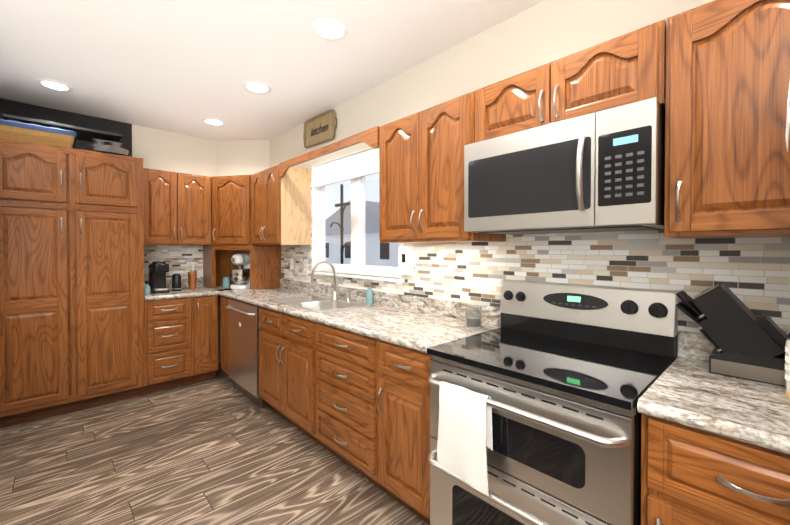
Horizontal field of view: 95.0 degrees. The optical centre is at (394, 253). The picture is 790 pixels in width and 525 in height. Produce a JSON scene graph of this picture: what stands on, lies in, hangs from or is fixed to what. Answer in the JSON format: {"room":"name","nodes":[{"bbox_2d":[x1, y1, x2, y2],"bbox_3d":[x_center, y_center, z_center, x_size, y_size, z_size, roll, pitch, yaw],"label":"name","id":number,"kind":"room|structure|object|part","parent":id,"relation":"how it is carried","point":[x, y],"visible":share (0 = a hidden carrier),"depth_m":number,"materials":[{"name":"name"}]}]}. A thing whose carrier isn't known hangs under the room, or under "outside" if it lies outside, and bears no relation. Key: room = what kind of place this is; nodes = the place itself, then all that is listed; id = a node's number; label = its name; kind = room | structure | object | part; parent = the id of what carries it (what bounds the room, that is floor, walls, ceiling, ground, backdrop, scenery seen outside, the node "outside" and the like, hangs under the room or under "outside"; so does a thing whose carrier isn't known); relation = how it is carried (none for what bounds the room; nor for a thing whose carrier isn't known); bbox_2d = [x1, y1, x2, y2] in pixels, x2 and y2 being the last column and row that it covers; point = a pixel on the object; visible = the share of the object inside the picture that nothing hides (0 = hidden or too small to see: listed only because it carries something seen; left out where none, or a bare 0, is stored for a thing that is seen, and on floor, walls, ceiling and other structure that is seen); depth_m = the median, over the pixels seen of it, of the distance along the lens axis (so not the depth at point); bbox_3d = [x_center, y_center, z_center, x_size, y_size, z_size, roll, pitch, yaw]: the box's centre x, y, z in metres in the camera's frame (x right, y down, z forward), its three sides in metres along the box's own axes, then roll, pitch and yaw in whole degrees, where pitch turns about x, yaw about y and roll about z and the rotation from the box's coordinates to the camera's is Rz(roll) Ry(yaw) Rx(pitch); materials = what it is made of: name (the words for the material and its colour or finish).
{"room":"kitchen","nodes":[
{"label":"kitchen","id":0,"kind":"room"},
{"bbox_2d":[132,124,215,177],"bbox_3d":[-3.695,0.001,2.865,5.140,2.620,0.140,-1,1,-43],"label":"wall","id":1,"kind":"structure","parent":0,"point":[157,149],"depth_m":3.96,"materials":[{"name":"beige paint"}]},
{"bbox_2d":[0,99,131,156],"bbox_3d":[-3.039,-1.087,3.365,0.966,0.454,0.012,-1,1,-43],"label":"wall","id":2,"kind":"structure","parent":1,"relation":"attached to","point":[14,108],"depth_m":3.38,"materials":[{"name":"black paint"}]},
{"bbox_2d":[144,245,202,280],"bbox_3d":[-2.447,0.088,3.938,0.648,0.390,0.008,-1,1,-43],"label":"backsplash","id":3,"kind":"structure","parent":1,"relation":"attached to","point":[180,259],"depth_m":3.98,"materials":[{"name":"tile"}]},
{"bbox_2d":[143,168,210,245],"bbox_3d":[-2.320,-0.457,3.798,0.648,0.745,0.370,-1,1,-43],"label":"upper cabinet","id":4,"kind":"object","parent":1,"relation":"attached to","point":[177,208],"visible":0.77,"depth_m":3.68,"materials":[{"name":"brown wood"}]},
{"bbox_2d":[0,363,428,524],"bbox_3d":[-1.025,1.372,0.147,5.280,0.060,7.780,-1,1,-43],"label":"floor","id":5,"kind":"structure","parent":0,"point":[220,449],"depth_m":2.20,"materials":[{"name":"wood"}]},
{"bbox_2d":[0,138,144,427],"bbox_3d":[-2.801,0.228,3.147,0.945,2.160,0.669,-1,1,-43],"label":"pantry","id":6,"kind":"object","parent":5,"relation":"on","point":[72,332],"visible":1,"depth_m":2.93,"materials":[{"name":"brown wood"}]},
{"bbox_2d":[0,119,76,147],"bbox_3d":[-2.904,-0.919,2.929,0.479,0.136,0.449,-1,1,-43],"label":"wicker basket","id":7,"kind":"object","parent":6,"relation":"on","point":[21,131],"visible":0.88,"depth_m":2.78,"materials":[{"name":"beige wicker"}]},
{"bbox_2d":[8,119,60,128],"bbox_3d":[-2.904,-0.939,2.929,0.375,0.152,0.345,-1,1,-43],"label":"tin","id":8,"kind":"object","parent":7,"relation":"in","point":[33,123],"visible":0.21,"depth_m":2.82,"materials":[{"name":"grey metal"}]},
{"bbox_2d":[2,114,122,142],"bbox_3d":[-2.776,-1.028,3.059,0.720,0.022,0.380,-1,1,-43],"label":"sheet pan","id":9,"kind":"object","parent":8,"relation":"on","point":[86,134],"visible":0.52,"depth_m":3.02,"materials":[{"name":"grey metal"}]},
{"bbox_2d":[86,144,130,156],"bbox_3d":[-2.573,-0.891,3.238,0.430,0.074,0.430,-1,1,-43],"label":"pans","id":10,"kind":"object","parent":6,"relation":"on","point":[109,149],"visible":0.33,"depth_m":3.10,"materials":[{"name":"grey metal"}]},
{"bbox_2d":[91,139,122,146],"bbox_3d":[-2.559,-0.947,3.209,0.200,0.034,0.300,-1,1,-43],"label":"muffin tin","id":11,"kind":"object","parent":10,"relation":"on","point":[103,142],"visible":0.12,"depth_m":3.13,"materials":[{"name":"grey metal"}]},
{"bbox_2d":[144,297,191,393],"bbox_3d":[-2.317,0.865,3.610,0.381,0.875,0.649,-1,1,-43],"label":"base cabinet","id":12,"kind":"object","parent":5,"relation":"on","point":[168,349],"visible":0.92,"depth_m":3.40,"materials":[{"name":"brown wood"}]},
{"bbox_2d":[144,278,215,300],"bbox_3d":[-2.247,0.356,3.691,0.600,0.139,0.643,-1,1,-43],"label":"countertop","id":13,"kind":"structure","parent":12,"relation":"on","point":[200,290],"depth_m":3.62,"materials":[{"name":"stone"}]},
{"bbox_2d":[144,280,150,294],"bbox_3d":[-2.348,0.329,3.422,0.059,0.120,0.059,0,1,35],"label":"dish soap bottle","id":14,"kind":"object","parent":13,"relation":"on","point":[147,289],"visible":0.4,"depth_m":3.39,"materials":[{"name":"teal plastic"}]},
{"bbox_2d":[148,261,169,293],"bbox_3d":[-2.360,0.232,3.616,0.150,0.310,0.260,-1,1,-43],"label":"coffee maker","id":15,"kind":"object","parent":13,"relation":"on","point":[158,270],"visible":0.94,"depth_m":3.58,"materials":[{"name":"black plastic"}]},
{"bbox_2d":[172,273,180,290],"bbox_3d":[-2.237,0.297,3.705,0.087,0.178,0.087,-1,1,-43],"label":"canister","id":16,"kind":"object","parent":13,"relation":"on","point":[176,281],"visible":1,"depth_m":3.67,"materials":[{"name":"black ceramic"}]},
{"bbox_2d":[187,264,196,289],"bbox_3d":[-2.162,0.249,3.858,0.088,0.270,0.088,-1,1,-43],"label":"tumbler","id":17,"kind":"object","parent":13,"relation":"on","point":[192,276],"visible":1,"depth_m":3.83,"materials":[{"name":"orange plastic"}]},
{"bbox_2d":[190,295,217,383],"bbox_3d":[-2.089,0.863,3.827,0.245,0.875,0.654,-1,1,-43],"label":"base cabinet","id":18,"kind":"object","parent":5,"relation":"on","point":[204,326],"visible":0.79,"depth_m":3.61,"materials":[{"name":"brown wood"}]},
{"bbox_2d":[221,296,230,378],"bbox_3d":[-1.476,0.863,3.811,0.615,0.875,0.270,-1,1,-43],"label":"cabinet filler","id":19,"kind":"object","parent":5,"relation":"on","point":[224,337],"visible":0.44,"depth_m":3.59,"materials":[{"name":"brown wood"}]},
{"bbox_2d":[225,299,268,408],"bbox_3d":[-1.179,0.871,3.438,0.654,0.868,0.660,-1,1,-43],"label":"dishwasher","id":20,"kind":"object","parent":5,"relation":"on","point":[244,328],"visible":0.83,"depth_m":3.20,"materials":[{"name":"silver metal"}]},
{"bbox_2d":[259,307,326,448],"bbox_3d":[-0.623,0.873,2.881,0.649,0.875,0.893,-1,1,-43],"label":"base cabinet","id":21,"kind":"object","parent":5,"relation":"on","point":[287,366],"visible":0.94,"depth_m":2.61,"materials":[{"name":"brown wood"}]},
{"bbox_2d":[216,279,500,352],"bbox_3d":[-0.809,0.363,3.082,0.643,0.139,3.502,-1,1,-43],"label":"countertop","id":22,"kind":"structure","parent":21,"relation":"on","point":[421,324],"depth_m":2.30,"materials":[{"name":"stone"}]},
{"bbox_2d":[222,277,229,287],"bbox_3d":[-1.872,0.323,4.011,0.076,0.120,0.076,-1,1,-43],"label":"jar","id":23,"kind":"object","parent":22,"relation":"on","point":[225,282],"visible":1,"depth_m":3.98,"materials":[{"name":"teal ceramic"}]},
{"bbox_2d":[230,253,249,288],"bbox_3d":[-1.702,0.190,4.058,0.307,0.384,0.275,-1,1,-43],"label":"stand mixer","id":24,"kind":"object","parent":22,"relation":"on","point":[240,277],"visible":0.81,"depth_m":3.94,"materials":[{"name":"white plastic"}]},
{"bbox_2d":[203,245,280,289],"bbox_3d":[-1.738,0.147,4.100,0.594,0.467,0.741,-1,1,-43],"label":"appliance garage","id":25,"kind":"object","parent":22,"relation":"on","point":[265,266],"visible":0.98,"depth_m":3.96,"materials":[{"name":"brown wood"}]},
{"bbox_2d":[268,295,371,312],"bbox_3d":[-0.617,0.486,2.884,0.464,0.192,0.804,-1,1,-43],"label":"double sink","id":26,"kind":"object","parent":22,"relation":"in","point":[327,304],"visible":0.23,"depth_m":2.93,"materials":[{"name":"silver metal"}]},
{"bbox_2d":[298,301,319,310],"bbox_3d":[-0.673,0.444,2.830,0.150,0.126,0.080,-1,1,-43],"label":"dishcloth","id":27,"kind":"object","parent":26,"relation":"on","point":[314,305],"visible":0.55,"depth_m":2.82,"materials":[{"name":"fabric"}]},
{"bbox_2d":[311,260,350,301],"bbox_3d":[-0.515,0.224,2.924,0.220,0.330,0.286,-1,1,-43],"label":"gooseneck faucet","id":28,"kind":"object","parent":22,"relation":"on","point":[335,293],"visible":1,"depth_m":2.99,"materials":[{"name":"silver metal"}]},
{"bbox_2d":[365,282,372,303],"bbox_3d":[-0.202,0.312,2.819,0.063,0.169,0.056,-1,1,-43],"label":"soap dispenser","id":29,"kind":"object","parent":22,"relation":"on","point":[369,295],"visible":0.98,"depth_m":2.80,"materials":[{"name":"teal"}]},
{"bbox_2d":[466,305,480,328],"bbox_3d":[0.431,0.348,1.988,0.084,0.115,0.084,-1,1,-43],"label":"candle jar","id":30,"kind":"object","parent":22,"relation":"on","point":[473,316],"visible":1,"depth_m":1.95,"materials":[{"name":"clear glass"}]},
{"bbox_2d":[316,323,388,494],"bbox_3d":[-0.103,0.879,2.328,0.649,0.875,0.620,-1,1,-43],"label":"drawers","id":31,"kind":"object","parent":5,"relation":"on","point":[347,391],"visible":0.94,"depth_m":2.08,"materials":[{"name":"brown wood"}]},
{"bbox_2d":[377,340,431,524],"bbox_3d":[0.249,0.884,1.955,0.649,0.875,0.402,-1,1,-43],"label":"base cabinet","id":32,"kind":"object","parent":5,"relation":"on","point":[403,401],"visible":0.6,"depth_m":1.75,"materials":[{"name":"brown wood"}]},
{"bbox_2d":[427,279,677,524],"bbox_3d":[0.616,0.738,1.493,0.728,1.176,0.760,-1,1,-43],"label":"range","id":33,"kind":"object","parent":5,"relation":"on","point":[535,416],"visible":0.98,"depth_m":1.33,"materials":[{"name":"silver metal"}]},
{"bbox_2d":[437,381,492,495],"bbox_3d":[0.266,0.687,1.375,0.058,0.344,0.228,-1,1,-43],"label":"towel","id":34,"kind":"object","parent":33,"relation":"hanging from","point":[465,415],"depth_m":1.35,"materials":[{"name":"fabric"}]},
{"bbox_2d":[641,413,789,524],"bbox_3d":[1.077,0.894,1.075,0.649,0.875,0.471,-1,1,-43],"label":"base cabinet","id":35,"kind":"object","parent":5,"relation":"on","point":[691,476],"visible":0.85,"depth_m":0.94,"materials":[{"name":"brown wood"}]},
{"bbox_2d":[637,331,789,454],"bbox_3d":[1.082,0.386,1.074,0.643,0.140,0.471,-1,1,-43],"label":"countertop","id":36,"kind":"structure","parent":35,"relation":"on","point":[686,388],"depth_m":1.02,"materials":[{"name":"stone"}]},
{"bbox_2d":[674,283,789,386],"bbox_3d":[1.169,0.262,1.264,0.136,0.304,0.301,-1,1,-43],"label":"knife block","id":37,"kind":"object","parent":36,"relation":"on","point":[741,337],"visible":0.98,"depth_m":1.21,"materials":[{"name":"black plastic"}]},
{"bbox_2d":[784,338,789,399],"bbox_3d":[1.196,0.334,0.986,0.186,0.166,0.184,-1,1,-43],"label":"ceramic crock","id":38,"kind":"object","parent":36,"relation":"on","point":[787,369],"visible":1,"depth_m":1.03,"materials":[{"name":"white ceramic"}]},
{"bbox_2d":[216,140,269,362],"bbox_3d":[-1.786,-0.015,4.257,0.450,2.620,0.450,-1,1,-43],"label":"wall","id":39,"kind":"structure","parent":0,"point":[241,157],"depth_m":4.25,"materials":[{"name":"beige paint"}]},
{"bbox_2d":[204,174,275,245],"bbox_3d":[-1.743,-0.461,4.088,0.607,0.745,0.741,-1,1,-43],"label":"upper cabinet","id":40,"kind":"object","parent":39,"relation":"attached to","point":[231,210],"visible":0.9,"depth_m":3.85,"materials":[{"name":"brown wood"}]},
{"bbox_2d":[0,0,544,140],"bbox_3d":[-1.025,-1.308,0.117,5.280,0.060,7.780,-1,1,-43],"label":"ceiling","id":41,"kind":"structure","parent":0,"point":[185,67],"depth_m":2.36,"materials":[{"name":"white paint"}]},
{"bbox_2d":[36,79,72,91],"bbox_3d":[-2.642,-1.303,2.811,0.214,0.010,0.214,-1,1,-43],"label":"recessed light","id":42,"kind":"object","parent":41,"relation":"in","point":[54,85],"visible":0.98,"depth_m":2.80,"materials":[{"name":"white plastic"}]},
{"bbox_2d":[202,118,225,125],"bbox_3d":[-1.811,-1.312,3.621,0.214,0.010,0.214,-1,1,-43],"label":"recessed light","id":43,"kind":"object","parent":41,"relation":"in","point":[214,121],"visible":1,"depth_m":3.60,"materials":[{"name":"white plastic"}]},
{"bbox_2d":[243,81,271,93],"bbox_3d":[-1.085,-1.303,2.849,0.214,0.010,0.214,-1,1,-43],"label":"recessed light","id":44,"kind":"object","parent":41,"relation":"in","point":[257,87],"visible":0.96,"depth_m":2.84,"materials":[{"name":"white plastic"}]},
{"bbox_2d":[311,18,347,40],"bbox_3d":[-0.378,-1.295,2.099,0.214,0.010,0.214,-1,1,-43],"label":"recessed light","id":45,"kind":"object","parent":41,"relation":"in","point":[331,29],"visible":1,"depth_m":2.09,"materials":[{"name":"white plastic"}]},
{"bbox_2d":[270,0,713,356],"bbox_3d":[0.846,0.012,1.894,0.140,2.620,7.780,-1,1,-43],"label":"wall","id":46,"kind":"structure","parent":0,"point":[542,33],"depth_m":2.09,"materials":[{"name":"beige paint"}]},
{"bbox_2d":[252,165,310,244],"bbox_3d":[-1.177,-0.456,3.660,0.371,0.745,0.647,-1,1,-43],"label":"upper cabinet","id":47,"kind":"object","parent":46,"relation":"attached to","point":[266,206],"depth_m":3.46,"materials":[{"name":"brown wood"}]},
{"bbox_3d":[-0.937,-0.453,3.445,0.315,0.745,0.005,-1,1,-43],"label":"wall cabinet end panel","id":48,"kind":"part","parent":47,"relation":"part of","materials":[{"name":"brown wood"}]},
{"bbox_2d":[303,109,336,147],"bbox_3d":[-0.717,-1.163,3.410,0.031,0.281,0.591,-1,1,-43],"label":"kitchen sign","id":49,"kind":"object","parent":46,"relation":"attached to","point":[329,118],"visible":1,"depth_m":3.39,"materials":[{"name":"wood"}]},
{"bbox_2d":[311,124,327,135],"bbox_3d":[-0.713,-1.167,3.404,0.003,0.079,0.310,-1,2,-43],"label":"lettering","id":50,"kind":"object","parent":49,"relation":"attached to","point":[315,132],"visible":1,"depth_m":3.40,"materials":[{"name":"black metal"}]},
{"bbox_2d":[307,147,404,282],"bbox_3d":[-0.353,-0.324,3.123,0.155,1.057,1.340,-1,1,-43],"label":"window","id":51,"kind":"structure","parent":46,"relation":"in","point":[356,167],"depth_m":3.14,"materials":[{"name":"white plastic"}]},
{"bbox_2d":[379,91,505,242],"bbox_3d":[0.244,-0.439,2.150,0.370,0.745,0.713,-1,1,-43],"label":"upper cabinet","id":52,"kind":"object","parent":46,"relation":"attached to","point":[421,176],"visible":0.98,"depth_m":2.01,"materials":[{"name":"brown wood"}]},
{"bbox_2d":[279,126,379,177],"bbox_3d":[-0.580,-0.751,2.819,0.020,0.135,1.387,-1,1,-43],"label":"valance","id":53,"kind":"object","parent":52,"relation":"attached to","point":[369,137],"visible":1,"depth_m":2.64,"materials":[{"name":"brown wood"}]},
{"bbox_2d":[281,182,789,336],"bbox_3d":[0.105,-0.193,2.569,0.007,0.985,3.993,-1,1,-43],"label":"backsplash","id":54,"kind":"structure","parent":46,"relation":"attached to","point":[752,275],"depth_m":1.68,"materials":[{"name":"tile"}]},
{"bbox_2d":[290,259,292,269],"bbox_3d":[-1.099,0.115,3.841,0.007,0.116,0.072,-1,1,-43],"label":"outlet","id":55,"kind":"object","parent":54,"relation":"attached to","point":[291,264],"visible":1,"depth_m":3.83,"materials":[{"name":"white plastic"}]},
{"bbox_2d":[304,259,307,270],"bbox_3d":[-0.893,0.117,3.622,0.006,0.116,0.072,-1,1,-43],"label":"outlet","id":56,"kind":"object","parent":54,"relation":"attached to","point":[305,264],"visible":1,"depth_m":3.62,"materials":[{"name":"white plastic"}]},
{"bbox_2d":[398,246,413,274],"bbox_3d":[0.076,0.052,2.566,0.043,0.205,0.115,-1,1,-43],"label":"light switch","id":57,"kind":"object","parent":54,"relation":"attached to","point":[405,260],"visible":1,"depth_m":2.54,"materials":[{"name":"white plastic"}]},
{"bbox_2d":[475,19,665,142],"bbox_3d":[0.753,-0.662,1.606,0.370,0.285,0.768,-1,1,-43],"label":"upper cabinet","id":58,"kind":"object","parent":46,"relation":"attached to","point":[627,68],"visible":0.75,"depth_m":1.42,"materials":[{"name":"brown wood"}]},
{"bbox_2d":[464,97,664,234],"bbox_3d":[0.723,-0.305,1.582,0.452,0.419,0.760,-1,1,-43],"label":"microwave","id":59,"kind":"object","parent":58,"relation":"attached to","point":[602,171],"visible":1,"depth_m":1.37,"materials":[{"name":"silver metal"}]},
{"bbox_2d":[664,0,789,238],"bbox_3d":[1.180,-0.427,1.156,0.370,0.745,0.470,-1,1,-43],"label":"upper cabinet","id":60,"kind":"object","parent":46,"relation":"attached to","point":[727,158],"visible":1,"depth_m":1.11,"materials":[{"name":"brown wood"}]},
{"bbox_3d":[0.850,-0.344,0.635,0.381,0.280,0.167,-1,1,-43],"label":"paper towel holder","id":61,"kind":"object","parent":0,"visible":0},
{"bbox_2d":[785,83,789,151],"bbox_3d":[0.838,-0.331,0.676,0.287,0.203,0.144,-1,1,-43],"label":"paper towel roll","id":62,"kind":"object","parent":61,"relation":"on","point":[787,136],"visible":1,"depth_m":0.68,"materials":[{"name":"white paper"}]},
{"label":"outside","id":63,"kind":"structure","parent":0,"visible":0},
{"bbox_3d":[34.309,1.663,24.842,79.700,0.200,100.000,-1,1,-43],"label":"snow","id":64,"kind":"object","parent":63,"visible":0},
{"bbox_2d":[330,184,350,263],"bbox_3d":[-0.784,0.383,5.350,0.044,2.800,0.617,-1,1,-43],"label":"post","id":65,"kind":"object","parent":64,"relation":"on","point":[341,216],"depth_m":5.32,"materials":[{"name":"black metal"}]},
{"bbox_2d":[325,200,399,266],"bbox_3d":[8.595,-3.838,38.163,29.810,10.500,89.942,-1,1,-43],"label":"house","id":66,"kind":"structure","parent":64,"relation":"on","point":[392,248],"depth_m":28.42,"materials":[{"name":"white"}]}
]}

